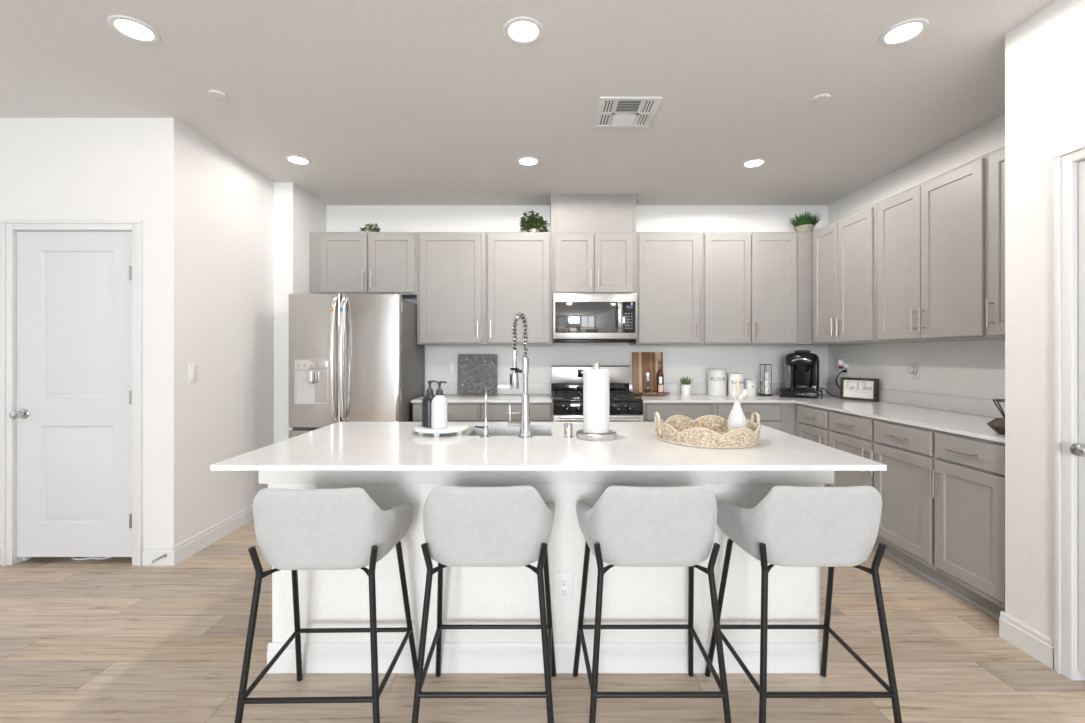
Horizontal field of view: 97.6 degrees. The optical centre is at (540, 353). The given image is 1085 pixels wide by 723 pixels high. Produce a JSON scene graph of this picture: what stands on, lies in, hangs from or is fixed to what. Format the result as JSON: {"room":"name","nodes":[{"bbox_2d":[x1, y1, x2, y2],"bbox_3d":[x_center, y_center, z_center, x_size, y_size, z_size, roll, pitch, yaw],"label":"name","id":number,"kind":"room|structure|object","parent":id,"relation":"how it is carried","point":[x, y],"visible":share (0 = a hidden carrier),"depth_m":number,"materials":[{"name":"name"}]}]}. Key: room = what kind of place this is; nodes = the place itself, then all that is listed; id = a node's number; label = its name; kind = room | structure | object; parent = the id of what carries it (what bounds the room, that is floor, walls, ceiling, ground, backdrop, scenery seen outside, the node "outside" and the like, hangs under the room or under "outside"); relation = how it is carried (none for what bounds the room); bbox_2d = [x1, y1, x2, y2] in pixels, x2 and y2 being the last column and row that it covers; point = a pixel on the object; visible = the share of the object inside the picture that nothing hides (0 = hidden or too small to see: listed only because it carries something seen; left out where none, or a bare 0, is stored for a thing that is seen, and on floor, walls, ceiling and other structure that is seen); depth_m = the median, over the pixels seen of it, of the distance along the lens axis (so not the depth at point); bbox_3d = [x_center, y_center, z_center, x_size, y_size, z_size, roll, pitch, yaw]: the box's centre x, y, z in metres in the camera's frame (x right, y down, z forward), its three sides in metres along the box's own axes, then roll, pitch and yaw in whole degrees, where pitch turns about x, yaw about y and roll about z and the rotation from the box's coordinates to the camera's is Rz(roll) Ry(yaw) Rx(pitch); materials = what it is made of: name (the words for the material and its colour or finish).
{"room":"kitchen","nodes":[
{"label":"kitchen","id":0,"kind":"room"},
{"bbox_2d":[0,118,157,545],"bbox_3d":[-3.493,-0.080,3.015,2.215,2.780,0.120,0,0,0],"label":"wall","id":1,"kind":"structure","parent":0,"point":[51,168],"depth_m":2.96,"materials":[{"name":"paint"}]},
{"bbox_2d":[9,231,131,556],"bbox_3d":[-2.908,0.251,2.948,0.737,2.034,0.108,0,0,0],"label":"door","id":2,"kind":"structure","parent":1,"relation":"in","point":[73,414],"depth_m":2.97,"materials":[{"name":"white paint"}]},
{"bbox_2d":[1,220,142,565],"bbox_3d":[-2.908,0.240,3.005,0.863,2.140,0.139,0,0,0],"label":"door frame","id":3,"kind":"structure","parent":1,"relation":"attached to","point":[9,228],"depth_m":2.94,"materials":[{"name":"white paint"}]},
{"bbox_2d":[0,546,171,565],"bbox_3d":[-3.442,1.251,2.948,2.315,0.118,0.014,0,0,0],"label":"baseboard","id":4,"kind":"structure","parent":1,"relation":"attached to","point":[149,553],"depth_m":2.94,"materials":[{"name":"white paint"}]},
{"bbox_2d":[158,118,326,545],"bbox_3d":[-2.253,-0.080,3.828,0.263,2.780,1.745,0,0,0],"label":"wall","id":5,"kind":"structure","parent":0,"point":[234,241],"depth_m":3.37,"materials":[{"name":"paint"}]},
{"bbox_2d":[188,364,196,382],"bbox_3d":[-2.279,0.128,3.110,0.010,0.125,0.075,0,0,0],"label":"light switch","id":6,"kind":"object","parent":5,"relation":"attached to","point":[192,368],"visible":1,"depth_m":3.10,"materials":[{"name":"white plastic"}]},
{"bbox_2d":[172,505,253,565],"bbox_3d":[-2.278,1.251,3.502,0.014,0.118,1.122,0,0,0],"label":"baseboard","id":7,"kind":"structure","parent":5,"relation":"attached to","point":[201,540],"depth_m":3.26,"materials":[{"name":"white paint"}]},
{"bbox_2d":[0,0,1055,204],"bbox_3d":[-0.881,-1.495,0.250,7.638,0.050,9.100,0,0,0],"label":"ceiling","id":8,"kind":"structure","parent":0,"point":[388,102],"depth_m":2.59,"materials":[{"name":"paint"}]},
{"bbox_2d":[107,15,159,42],"bbox_3d":[-1.840,-1.466,2.150,0.184,0.006,0.184,0,0,0],"label":"recessed light","id":9,"kind":"object","parent":8,"relation":"in","point":[132,28],"visible":1,"depth_m":2.14,"materials":[{"name":"white paint"}]},
{"bbox_2d":[208,90,227,99],"bbox_3d":[-1.830,-1.464,2.690,0.094,0.010,0.094,0,0,0],"label":"cap","id":10,"kind":"object","parent":8,"relation":"attached to","point":[215,94],"visible":1,"depth_m":2.68,"materials":[{"name":"paint"}]},
{"bbox_2d":[284,155,311,164],"bbox_3d":[-1.840,-1.466,3.600,0.184,0.006,0.184,0,0,0],"label":"recessed light","id":11,"kind":"object","parent":8,"relation":"in","point":[295,159],"visible":1,"depth_m":3.59,"materials":[{"name":"white paint"}]},
{"bbox_2d":[503,16,543,43],"bbox_3d":[-0.080,-1.466,2.160,0.184,0.006,0.184,0,0,0],"label":"recessed light","id":12,"kind":"object","parent":8,"relation":"in","point":[519,30],"visible":1,"depth_m":2.15,"materials":[{"name":"white paint"}]},
{"bbox_2d":[516,156,539,165],"bbox_3d":[-0.098,-1.466,3.620,0.184,0.006,0.184,0,0,0],"label":"recessed light","id":13,"kind":"object","parent":8,"relation":"in","point":[525,160],"visible":1,"depth_m":3.61,"materials":[{"name":"white paint"}]},
{"bbox_2d":[593,97,662,127],"bbox_3d":[0.515,-1.463,2.890,0.360,0.012,0.360,0,0,0],"label":"ceiling vent","id":14,"kind":"object","parent":8,"relation":"in","point":[612,112],"visible":1,"depth_m":2.87,"materials":[{"name":"white metal"}]},
{"bbox_2d":[741,158,766,167],"bbox_3d":[1.638,-1.466,3.656,0.184,0.006,0.184,0,0,0],"label":"recessed light","id":15,"kind":"object","parent":8,"relation":"in","point":[756,162],"visible":1,"depth_m":3.65,"materials":[{"name":"white paint"}]},
{"bbox_2d":[812,94,829,103],"bbox_3d":[1.607,-1.464,2.727,0.094,0.010,0.094,0,0,0],"label":"cap","id":16,"kind":"object","parent":8,"relation":"attached to","point":[821,98],"visible":1,"depth_m":2.71,"materials":[{"name":"paint"}]},
{"bbox_2d":[879,18,928,45],"bbox_3d":[1.655,-1.466,2.170,0.184,0.006,0.184,0,0,0],"label":"recessed light","id":17,"kind":"object","parent":8,"relation":"in","point":[905,31],"visible":1,"depth_m":2.16,"materials":[{"name":"white paint"}]},
{"bbox_2d":[0,520,1084,722],"bbox_3d":[-0.881,1.335,0.250,7.638,0.050,9.100,0,0,0],"label":"floor","id":18,"kind":"structure","parent":0,"point":[113,639],"depth_m":1.94,"materials":[{"name":"brown wood"}]},
{"bbox_2d":[71,557,110,559],"bbox_3d":[-2.889,1.305,3.060,0.268,0.010,0.090,0,0,0],"label":"cable","id":19,"kind":"object","parent":18,"relation":"on","point":[71,557],"visible":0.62,"depth_m":3.03,"materials":[{"name":"white plastic"}]},
{"bbox_2d":[235,488,417,722],"bbox_3d":[-0.731,0.869,1.703,0.493,0.886,0.498,0,0,-1],"label":"bar stool","id":20,"kind":"object","parent":18,"relation":"on","point":[341,528],"visible":1,"depth_m":1.52,"materials":[{"name":"grey fabric"}]},
{"bbox_2d":[289,293,424,437],"bbox_3d":[-1.567,0.415,4.155,0.891,1.790,1.009,0,0,0],"label":"refrigerator","id":21,"kind":"object","parent":18,"relation":"on","point":[354,357],"visible":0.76,"depth_m":3.76,"materials":[{"name":"grey metal"}]},
{"bbox_2d":[413,403,479,421],"bbox_3d":[-0.817,0.864,4.365,0.578,0.892,0.666,0,0,0],"label":"base cabinet","id":22,"kind":"object","parent":18,"relation":"on","point":[456,412],"visible":0.09,"depth_m":4.07,"materials":[{"name":"beige paint"}]},
{"bbox_2d":[411,383,551,402],"bbox_3d":[-0.510,0.352,4.377,1.206,0.128,0.644,0,0,0],"label":"countertop","id":23,"kind":"structure","parent":22,"relation":"on","point":[538,392],"depth_m":4.53,"materials":[{"name":"white stone"}]},
{"bbox_2d":[457,354,497,393],"bbox_3d":[-0.622,0.195,4.647,0.391,0.391,0.058,0,0,0],"label":"carved panel","id":24,"kind":"object","parent":23,"relation":"on","point":[478,385],"visible":0.97,"depth_m":4.64,"materials":[{"name":"grey stone"}]},
{"bbox_2d":[412,486,555,722],"bbox_3d":[-0.184,0.869,1.726,0.492,0.886,0.498,0,0,0],"label":"bar stool","id":25,"kind":"object","parent":18,"relation":"on","point":[463,526],"visible":1,"depth_m":1.54,"materials":[{"name":"grey fabric"}]},
{"bbox_2d":[480,403,551,421],"bbox_3d":[-0.216,0.864,4.365,0.620,0.892,0.666,0,0,0],"label":"base cabinet","id":26,"kind":"object","parent":18,"relation":"on","point":[496,412],"visible":0.13,"depth_m":4.07,"materials":[{"name":"beige paint"}]},
{"bbox_2d":[259,471,833,672],"bbox_3d":[0.021,0.864,2.332,2.330,0.892,0.816,0,0,0],"label":"kitchen island","id":27,"kind":"object","parent":18,"relation":"on","point":[471,595],"visible":0.4,"depth_m":1.96,"materials":[{"name":"paint"}]},
{"bbox_2d":[210,422,886,470],"bbox_3d":[0.027,0.406,2.235,2.414,0.020,1.079,0,0,0],"label":"island countertop","id":28,"kind":"structure","parent":27,"relation":"on","point":[339,446],"depth_m":1.91,"materials":[{"name":"white stone"}]},
{"bbox_2d":[414,422,468,436],"bbox_3d":[-0.498,0.378,2.385,0.274,0.035,0.274,0,0,0],"label":"tray","id":29,"kind":"object","parent":28,"relation":"on","point":[452,427],"visible":0.88,"depth_m":2.30,"materials":[{"name":"white ceramic"}]},
{"bbox_2d":[422,380,436,426],"bbox_3d":[-0.555,0.246,2.372,0.077,0.228,0.077,0,0,-9],"label":"soap bottle","id":30,"kind":"object","parent":29,"relation":"on","point":[427,400],"visible":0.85,"depth_m":2.34,"materials":[{"name":"grey"}]},
{"bbox_2d":[431,381,446,428],"bbox_3d":[-0.495,0.246,2.315,0.077,0.228,0.077,0,0,0],"label":"soap bottle","id":31,"kind":"object","parent":29,"relation":"on","point":[439,402],"visible":1,"depth_m":2.29,"materials":[{"name":"white"}]},
{"bbox_2d":[475,387,490,437],"bbox_3d":[-0.262,0.277,2.286,0.072,0.238,0.106,0,0,28],"label":"filter faucet","id":32,"kind":"object","parent":28,"relation":"on","point":[485,427],"visible":1,"depth_m":2.26,"materials":[{"name":"silver metal"}]},
{"bbox_2d":[468,428,551,435],"bbox_3d":[-0.160,0.524,2.482,0.454,0.213,0.389,0,0,0],"label":"sink","id":33,"kind":"object","parent":28,"relation":"in","point":[476,431],"visible":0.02,"depth_m":2.66,"materials":[{"name":"silver metal"}]},
{"bbox_2d":[508,312,532,437],"bbox_3d":[-0.113,0.095,2.288,0.100,0.600,0.158,0,0,-41],"label":"kitchen faucet","id":34,"kind":"object","parent":28,"relation":"on","point":[525,424],"visible":1,"depth_m":2.26,"materials":[{"name":"silver metal"}]},
{"bbox_2d":[564,423,572,437],"bbox_3d":[0.131,0.362,2.262,0.047,0.067,0.047,0,0,0],"label":"air gap","id":35,"kind":"object","parent":28,"relation":"on","point":[568,427],"visible":1,"depth_m":2.25,"materials":[{"name":"silver metal"}]},
{"bbox_2d":[576,362,616,440],"bbox_3d":[0.262,0.218,2.252,0.191,0.356,0.191,0,0,0],"label":"towel stand","id":36,"kind":"object","parent":28,"relation":"on","point":[580,434],"visible":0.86,"depth_m":2.19,"materials":[{"name":"silver metal"}]},
{"bbox_2d":[583,369,608,433],"bbox_3d":[0.262,0.221,2.252,0.124,0.293,0.123,0,0,0],"label":"paper towel roll","id":37,"kind":"object","parent":36,"relation":"on","point":[595,382],"visible":0.97,"depth_m":2.20,"materials":[{"name":"white paper"}]},
{"bbox_2d":[654,412,760,448],"bbox_3d":[0.768,0.333,2.205,0.472,0.126,0.463,0,0,0],"label":"woven tray","id":38,"kind":"object","parent":28,"relation":"on","point":[708,431],"visible":0.96,"depth_m":2.06,"materials":[{"name":"wicker"}]},
{"bbox_2d":[727,401,746,431],"bbox_3d":[0.906,0.304,2.195,0.085,0.168,0.085,0,0,0],"label":"vase","id":39,"kind":"object","parent":38,"relation":"in","point":[736,419],"visible":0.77,"depth_m":2.17,"materials":[{"name":"white ceramic"}]},
{"bbox_2d":[732,379,746,401],"bbox_3d":[0.918,0.177,2.199,0.067,0.123,0.031,0,0,16],"label":"dried stems","id":40,"kind":"object","parent":39,"relation":"on","point":[734,392],"visible":1,"depth_m":2.19,"materials":[{"name":"white plant"}]},
{"bbox_2d":[741,389,746,396],"bbox_3d":[0.938,0.181,2.191,0.025,0.036,0.023,0,0,0],"label":"flower","id":41,"kind":"object","parent":40,"relation":"on","point":[744,392],"depth_m":2.18,"materials":[{"name":"white plant"}]},
{"bbox_2d":[555,572,572,600],"bbox_3d":[0.097,0.958,1.957,0.074,0.118,0.008,0,0,0],"label":"wall outlet","id":42,"kind":"object","parent":27,"relation":"attached to","point":[563,580],"visible":1,"depth_m":1.96,"materials":[{"name":"white plastic"}]},
{"bbox_2d":[560,578,567,585],"bbox_3d":[0.097,0.939,1.954,0.033,0.033,0.003,0,0,0],"label":"receptacle","id":43,"kind":"object","parent":42,"relation":"attached to","point":[563,581],"depth_m":1.95,"materials":[{"name":"grey plastic"}]},
{"bbox_2d":[560,587,567,595],"bbox_3d":[0.097,0.978,1.954,0.033,0.033,0.003,0,0,0],"label":"receptacle","id":44,"kind":"object","parent":42,"relation":"attached to","point":[563,590],"depth_m":1.95,"materials":[{"name":"grey plastic"}]},
{"bbox_2d":[551,365,642,421],"bbox_3d":[0.479,0.711,4.300,0.765,1.198,0.751,0,0,0],"label":"gas range","id":45,"kind":"object","parent":18,"relation":"on","point":[566,380],"visible":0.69,"depth_m":4.16,"materials":[{"name":"silver metal"}]},
{"bbox_2d":[551,391,642,401],"bbox_3d":[0.479,0.379,4.303,0.765,0.052,0.613,0,0,0],"label":"cooktop","id":46,"kind":"object","parent":45,"relation":"in","point":[556,396],"depth_m":4.10,"materials":[{"name":"black metal"}]},
{"bbox_2d":[573,486,731,722],"bbox_3d":[0.376,0.869,1.726,0.493,0.886,0.498,0,0,0],"label":"bar stool","id":47,"kind":"object","parent":18,"relation":"on","point":[627,526],"visible":1,"depth_m":1.54,"materials":[{"name":"grey fabric"}]},
{"bbox_2d":[643,403,713,421],"bbox_3d":[1.175,0.864,4.365,0.622,0.892,0.666,0,0,0],"label":"base cabinet","id":48,"kind":"object","parent":18,"relation":"on","point":[693,411],"visible":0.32,"depth_m":4.07,"materials":[{"name":"beige paint"}]},
{"bbox_2d":[714,403,794,434],"bbox_3d":[1.837,0.864,4.365,0.700,0.892,0.666,0,0,0],"label":"base cabinet","id":49,"kind":"object","parent":18,"relation":"on","point":[778,416],"visible":0.19,"depth_m":4.07,"materials":[{"name":"beige paint"}]},
{"bbox_2d":[705,486,901,722],"bbox_3d":[0.915,0.869,1.726,0.493,0.886,0.498,0,0,0],"label":"bar stool","id":50,"kind":"object","parent":18,"relation":"on","point":[792,526],"visible":0.95,"depth_m":1.54,"materials":[{"name":"grey fabric"}]},
{"bbox_2d":[780,388,829,486],"bbox_3d":[2.485,0.817,4.149,0.705,0.986,1.096,0,0,0],"label":"base cabinet","id":51,"kind":"object","parent":18,"relation":"on","point":[811,422],"depth_m":3.87,"materials":[{"name":"beige paint"}]},
{"bbox_2d":[629,383,1004,442],"bbox_3d":[1.851,0.352,3.446,1.972,0.128,2.507,0,0,0],"label":"countertop","id":52,"kind":"structure","parent":51,"relation":"on","point":[966,416],"depth_m":3.41,"materials":[{"name":"white stone"}]},
{"bbox_2d":[632,352,669,395],"bbox_3d":[1.062,0.189,4.578,0.340,0.414,0.176,0,0,0],"label":"serving board","id":53,"kind":"object","parent":52,"relation":"on","point":[642,362],"visible":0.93,"depth_m":4.63,"materials":[{"name":"brown wood"}]},
{"bbox_2d":[645,372,650,392],"bbox_3d":[1.022,0.271,4.550,0.056,0.193,0.056,0,0,0],"label":"pepper grinder","id":54,"kind":"object","parent":53,"relation":"on","point":[647,374],"visible":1,"depth_m":4.53,"materials":[{"name":"silver glass"}]},
{"bbox_2d":[645,381,649,388],"bbox_3d":[1.022,0.295,4.550,0.048,0.076,0.048,0,0,0],"label":"jar","id":55,"kind":"object","parent":54,"relation":"attached to","point":[647,383],"depth_m":4.53,"materials":[{"name":"clear glass"}]},
{"bbox_2d":[656,357,663,392],"bbox_3d":[1.142,0.196,4.552,0.070,0.342,0.070,0,0,36],"label":"oil bottle","id":56,"kind":"object","parent":53,"relation":"on","point":[660,376],"visible":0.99,"depth_m":4.53,"materials":[{"name":"brown glass"}]},
{"bbox_2d":[680,377,693,394],"bbox_3d":[1.404,0.302,4.572,0.128,0.187,0.126,0,0,0],"label":"potted succulent","id":57,"kind":"object","parent":52,"relation":"on","point":[686,384],"visible":1,"depth_m":4.55,"materials":[{"name":"white ceramic"}]},
{"bbox_2d":[681,384,690,394],"bbox_3d":[1.397,0.345,4.580,0.094,0.102,0.094,0,0,0],"label":"pot","id":58,"kind":"object","parent":57,"relation":"attached to","point":[685,388],"depth_m":4.54,"materials":[{"name":"white ceramic"}]},
{"bbox_2d":[707,366,726,395],"bbox_3d":[1.690,0.257,4.565,0.175,0.278,0.175,0,0,0],"label":"canister","id":59,"kind":"object","parent":52,"relation":"on","point":[716,377],"visible":1,"depth_m":4.49,"materials":[{"name":"white ceramic"}]},
{"bbox_2d":[727,371,743,395],"bbox_3d":[1.865,0.279,4.545,0.151,0.233,0.151,0,0,0],"label":"canister","id":60,"kind":"object","parent":52,"relation":"on","point":[732,377],"visible":0.84,"depth_m":4.49,"materials":[{"name":"white ceramic"}]},
{"bbox_2d":[744,377,756,395],"bbox_3d":[2.005,0.309,4.550,0.111,0.173,0.111,0,0,0],"label":"canister","id":61,"kind":"object","parent":52,"relation":"on","point":[749,384],"visible":0.98,"depth_m":4.50,"materials":[{"name":"white ceramic"}]},
{"bbox_2d":[758,364,772,395],"bbox_3d":[2.148,0.247,4.545,0.128,0.298,0.128,0,0,0],"label":"mug rack","id":62,"kind":"object","parent":52,"relation":"on","point":[764,394],"visible":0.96,"depth_m":4.52,"materials":[{"name":"black metal"}]},
{"bbox_2d":[759,387,770,393],"bbox_3d":[2.143,0.349,4.543,0.099,0.068,0.069,0,0,0],"label":"coffee mug","id":63,"kind":"object","parent":62,"relation":"in","point":[767,389],"visible":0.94,"depth_m":4.52,"materials":[{"name":"white ceramic"}]},
{"bbox_2d":[759,380,770,386],"bbox_3d":[2.143,0.280,4.543,0.099,0.068,0.069,0,0,0],"label":"coffee mug","id":64,"kind":"object","parent":63,"relation":"on","point":[767,382],"visible":0.92,"depth_m":4.52,"materials":[{"name":"white ceramic"}]},
{"bbox_2d":[759,372,770,379],"bbox_3d":[2.143,0.211,4.543,0.099,0.068,0.069,0,0,0],"label":"coffee mug","id":65,"kind":"object","parent":64,"relation":"on","point":[767,374],"visible":0.97,"depth_m":4.52,"materials":[{"name":"white ceramic"}]},
{"bbox_2d":[784,350,846,397],"bbox_3d":[2.529,0.178,4.351,0.552,0.429,0.297,0,0,18],"label":"coffee maker","id":66,"kind":"object","parent":52,"relation":"on","point":[801,367],"visible":0.92,"depth_m":4.33,"materials":[{"name":"black plastic"}]},
{"bbox_2d":[840,377,878,401],"bbox_3d":[2.716,0.299,4.057,0.054,0.192,0.292,0,0,-27],"label":"framed sign","id":67,"kind":"object","parent":52,"relation":"on","point":[850,388],"visible":1,"depth_m":4.04,"materials":[{"name":"white"}]},
{"bbox_2d":[987,399,1004,434],"bbox_3d":[2.305,0.311,2.335,0.176,0.168,0.152,0,0,0],"label":"holder","id":68,"kind":"object","parent":52,"relation":"on","point":[997,424],"visible":0.32,"depth_m":2.33,"materials":[{"name":"brown metal"}]},
{"bbox_2d":[829,410,884,549],"bbox_3d":[2.485,0.864,3.357,0.705,0.892,0.485,0,0,0],"label":"base cabinet","id":69,"kind":"object","parent":18,"relation":"on","point":[850,433],"visible":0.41,"depth_m":3.31,"materials":[{"name":"beige paint"}]},
{"bbox_2d":[871,418,946,589],"bbox_3d":[2.485,0.864,2.874,0.705,0.892,0.479,0,0,0],"label":"base cabinet","id":70,"kind":"object","parent":18,"relation":"on","point":[907,518],"visible":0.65,"depth_m":2.82,"materials":[{"name":"beige paint"}]},
{"bbox_2d":[932,430,1004,620],"bbox_3d":[2.485,0.864,2.413,0.705,0.892,0.440,0,0,0],"label":"base cabinet","id":71,"kind":"object","parent":18,"relation":"on","point":[969,473],"visible":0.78,"depth_m":2.41,"materials":[{"name":"beige paint"}]},
{"bbox_2d":[327,205,827,394],"bbox_3d":[0.277,-0.080,4.750,5.323,2.780,0.100,0,0,0],"label":"wall","id":72,"kind":"structure","parent":0,"point":[679,361],"depth_m":4.70,"materials":[{"name":"paint"}]},
{"bbox_2d":[310,232,416,298],"bbox_3d":[-1.628,-0.831,4.496,0.981,0.572,0.407,0,0,0],"label":"upper cabinet","id":73,"kind":"object","parent":72,"relation":"attached to","point":[340,262],"visible":0.81,"depth_m":4.34,"materials":[{"name":"beige paint"}]},
{"bbox_2d":[359,223,380,231],"bbox_3d":[-1.593,-1.174,4.470,0.197,0.114,0.170,0,0,30],"label":"potted plant","id":74,"kind":"object","parent":73,"relation":"on","point":[365,229],"visible":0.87,"depth_m":4.44,"materials":[{"name":"green plant"}]},
{"bbox_2d":[446,362,452,373],"bbox_3d":[-0.905,0.138,4.695,0.074,0.118,0.008,0,0,0],"label":"wall outlet","id":75,"kind":"object","parent":72,"relation":"attached to","point":[449,365],"visible":1,"depth_m":4.69,"materials":[{"name":"white plastic"}]},
{"bbox_2d":[417,232,485,344],"bbox_3d":[-0.825,-0.603,4.496,0.624,1.029,0.407,0,0,0],"label":"upper cabinet","id":76,"kind":"object","parent":72,"relation":"attached to","point":[450,265],"visible":0.91,"depth_m":4.34,"materials":[{"name":"beige paint"}]},
{"bbox_2d":[428,383,549,393],"bbox_3d":[-0.510,0.342,4.689,1.206,0.108,0.020,0,0,0],"label":"backsplash","id":77,"kind":"structure","parent":72,"relation":"attached to","point":[449,388],"depth_m":4.68,"materials":[{"name":"white stone"}]},
{"bbox_2d":[485,232,552,344],"bbox_3d":[-0.203,-0.603,4.496,0.617,1.029,0.407,0,0,0],"label":"upper cabinet","id":78,"kind":"object","parent":72,"relation":"attached to","point":[518,265],"visible":1,"depth_m":4.34,"materials":[{"name":"beige paint"}]},
{"bbox_2d":[520,210,548,231],"bbox_3d":[-0.063,-1.230,4.459,0.312,0.224,0.220,0,0,0],"label":"potted plant","id":79,"kind":"object","parent":78,"relation":"on","point":[527,225],"visible":0.97,"depth_m":4.42,"materials":[{"name":"green plant"}]},
{"bbox_2d":[553,232,635,292],"bbox_3d":[0.489,-0.833,4.496,0.765,0.569,0.407,0,0,0],"label":"upper cabinet","id":80,"kind":"object","parent":72,"relation":"attached to","point":[583,262],"visible":0.88,"depth_m":4.34,"materials":[{"name":"beige paint"}]},
{"bbox_2d":[550,193,635,231],"bbox_3d":[0.480,-1.294,4.521,0.776,0.352,0.355,0,0,0],"label":"duct cover","id":81,"kind":"object","parent":80,"relation":"on","point":[569,212],"visible":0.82,"depth_m":4.35,"materials":[{"name":"beige paint"}]},
{"bbox_2d":[553,293,636,342],"bbox_3d":[0.489,-0.325,4.464,0.762,0.444,0.467,0,0,0],"label":"microwave","id":82,"kind":"object","parent":80,"relation":"attached to","point":[577,317],"visible":1,"depth_m":4.28,"materials":[{"name":"grey metal"}]},
{"bbox_2d":[629,232,701,344],"bbox_3d":[1.176,-0.603,4.496,0.607,1.029,0.407,0,0,0],"label":"upper cabinet","id":83,"kind":"object","parent":72,"relation":"attached to","point":[668,264],"visible":0.94,"depth_m":4.34,"materials":[{"name":"beige paint"}]},
{"bbox_2d":[701,232,811,344],"bbox_3d":[1.982,-0.603,4.496,1.002,1.029,0.407,0,0,0],"label":"upper cabinet","id":84,"kind":"object","parent":72,"relation":"attached to","point":[757,286],"visible":0.96,"depth_m":4.34,"materials":[{"name":"beige paint"}]},
{"bbox_2d":[790,211,821,231],"bbox_3d":[2.459,-1.225,4.416,0.319,0.214,0.314,0,0,0],"label":"potted grass plant","id":85,"kind":"object","parent":84,"relation":"on","point":[806,223],"visible":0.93,"depth_m":4.37,"materials":[{"name":"green plant"}]},
{"bbox_2d":[795,224,814,231],"bbox_3d":[2.455,-1.152,4.425,0.164,0.069,0.164,0,0,0],"label":"plant pot","id":86,"kind":"object","parent":85,"relation":"attached to","point":[798,227],"depth_m":4.37,"materials":[{"name":"beige ceramic"}]},
{"bbox_2d":[828,114,1004,400],"bbox_3d":[2.888,-0.080,3.395,0.100,2.780,2.610,0,0,0],"label":"wall","id":87,"kind":"structure","parent":0,"point":[971,369],"depth_m":3.46,"materials":[{"name":"paint"}]},
{"bbox_2d":[629,383,1004,417],"bbox_3d":[1.851,0.342,3.446,1.972,0.108,2.507,0,0,0],"label":"backsplash","id":88,"kind":"structure","parent":87,"relation":"attached to","point":[974,406],"depth_m":3.54,"materials":[{"name":"white stone"}]},
{"bbox_2d":[844,362,849,374],"bbox_3d":[2.833,0.138,4.400,0.008,0.118,0.074,0,0,0],"label":"wall outlet","id":89,"kind":"object","parent":87,"relation":"attached to","point":[848,367],"visible":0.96,"depth_m":4.38,"materials":[{"name":"white plastic"}]},
{"bbox_2d":[837,359,847,368],"bbox_3d":[2.789,0.092,4.400,0.078,0.089,0.060,0,0,0],"label":"air freshener","id":90,"kind":"object","parent":89,"relation":"attached to","point":[841,363],"visible":1,"depth_m":4.38,"materials":[{"name":"white plastic"}]},
{"bbox_2d":[809,203,911,344],"bbox_3d":[2.632,-0.603,4.105,0.410,1.029,1.185,0,0,0],"label":"upper cabinet","id":91,"kind":"object","parent":87,"relation":"attached to","point":[844,251],"visible":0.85,"depth_m":3.86,"materials":[{"name":"beige paint"}]},
{"bbox_2d":[911,364,918,379],"bbox_3d":[2.833,0.138,3.600,0.008,0.118,0.074,0,0,0],"label":"wall outlet","id":92,"kind":"object","parent":87,"relation":"attached to","point":[915,376],"visible":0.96,"depth_m":3.58,"materials":[{"name":"white plastic"}]},
{"bbox_2d":[908,365,916,373],"bbox_3d":[2.814,0.118,3.600,0.028,0.062,0.062,0,0,0],"label":"air freshener","id":93,"kind":"object","parent":92,"relation":"attached to","point":[912,369],"visible":1,"depth_m":3.59,"materials":[{"name":"white plastic"}]},
{"bbox_2d":[877,153,1004,341],"bbox_3d":[2.632,-0.603,3.071,0.410,1.029,0.881,0,0,0],"label":"upper cabinet","id":94,"kind":"object","parent":87,"relation":"attached to","point":[933,234],"visible":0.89,"depth_m":2.96,"materials":[{"name":"beige paint"}]},
{"bbox_2d":[986,146,1004,337],"bbox_3d":[2.632,-0.603,2.412,0.410,1.029,0.436,0,0,0],"label":"upper cabinet","id":95,"kind":"object","parent":87,"relation":"attached to","point":[995,304],"visible":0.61,"depth_m":2.57,"materials":[{"name":"beige paint"}]},
{"bbox_2d":[1005,0,1084,638],"bbox_3d":[2.489,-0.080,-1.005,0.698,2.780,6.390,0,0,0],"label":"wall","id":96,"kind":"structure","parent":0,"point":[1045,54],"depth_m":2.07,"materials":[{"name":"paint"}]},
{"bbox_2d":[999,611,1053,668],"bbox_3d":[2.133,1.251,-0.998,0.014,0.118,6.404,0,0,0],"label":"baseboard","id":97,"kind":"structure","parent":96,"relation":"attached to","point":[1019,634],"depth_m":2.08,"materials":[{"name":"white paint"}]},
{"bbox_2d":[1054,142,1084,679],"bbox_3d":[2.189,0.240,1.495,0.139,2.140,0.940,0,0,0],"label":"door frame","id":98,"kind":"structure","parent":96,"relation":"attached to","point":[1066,161],"depth_m":1.92,"materials":[{"name":"white paint"}]},
{"bbox_2d":[1070,161,1084,673],"bbox_3d":[2.133,0.251,1.491,0.108,2.034,0.822,0,0,0],"label":"door","id":99,"kind":"structure","parent":96,"relation":"in","point":[1077,449],"depth_m":1.89,"materials":[{"name":"white paint"}]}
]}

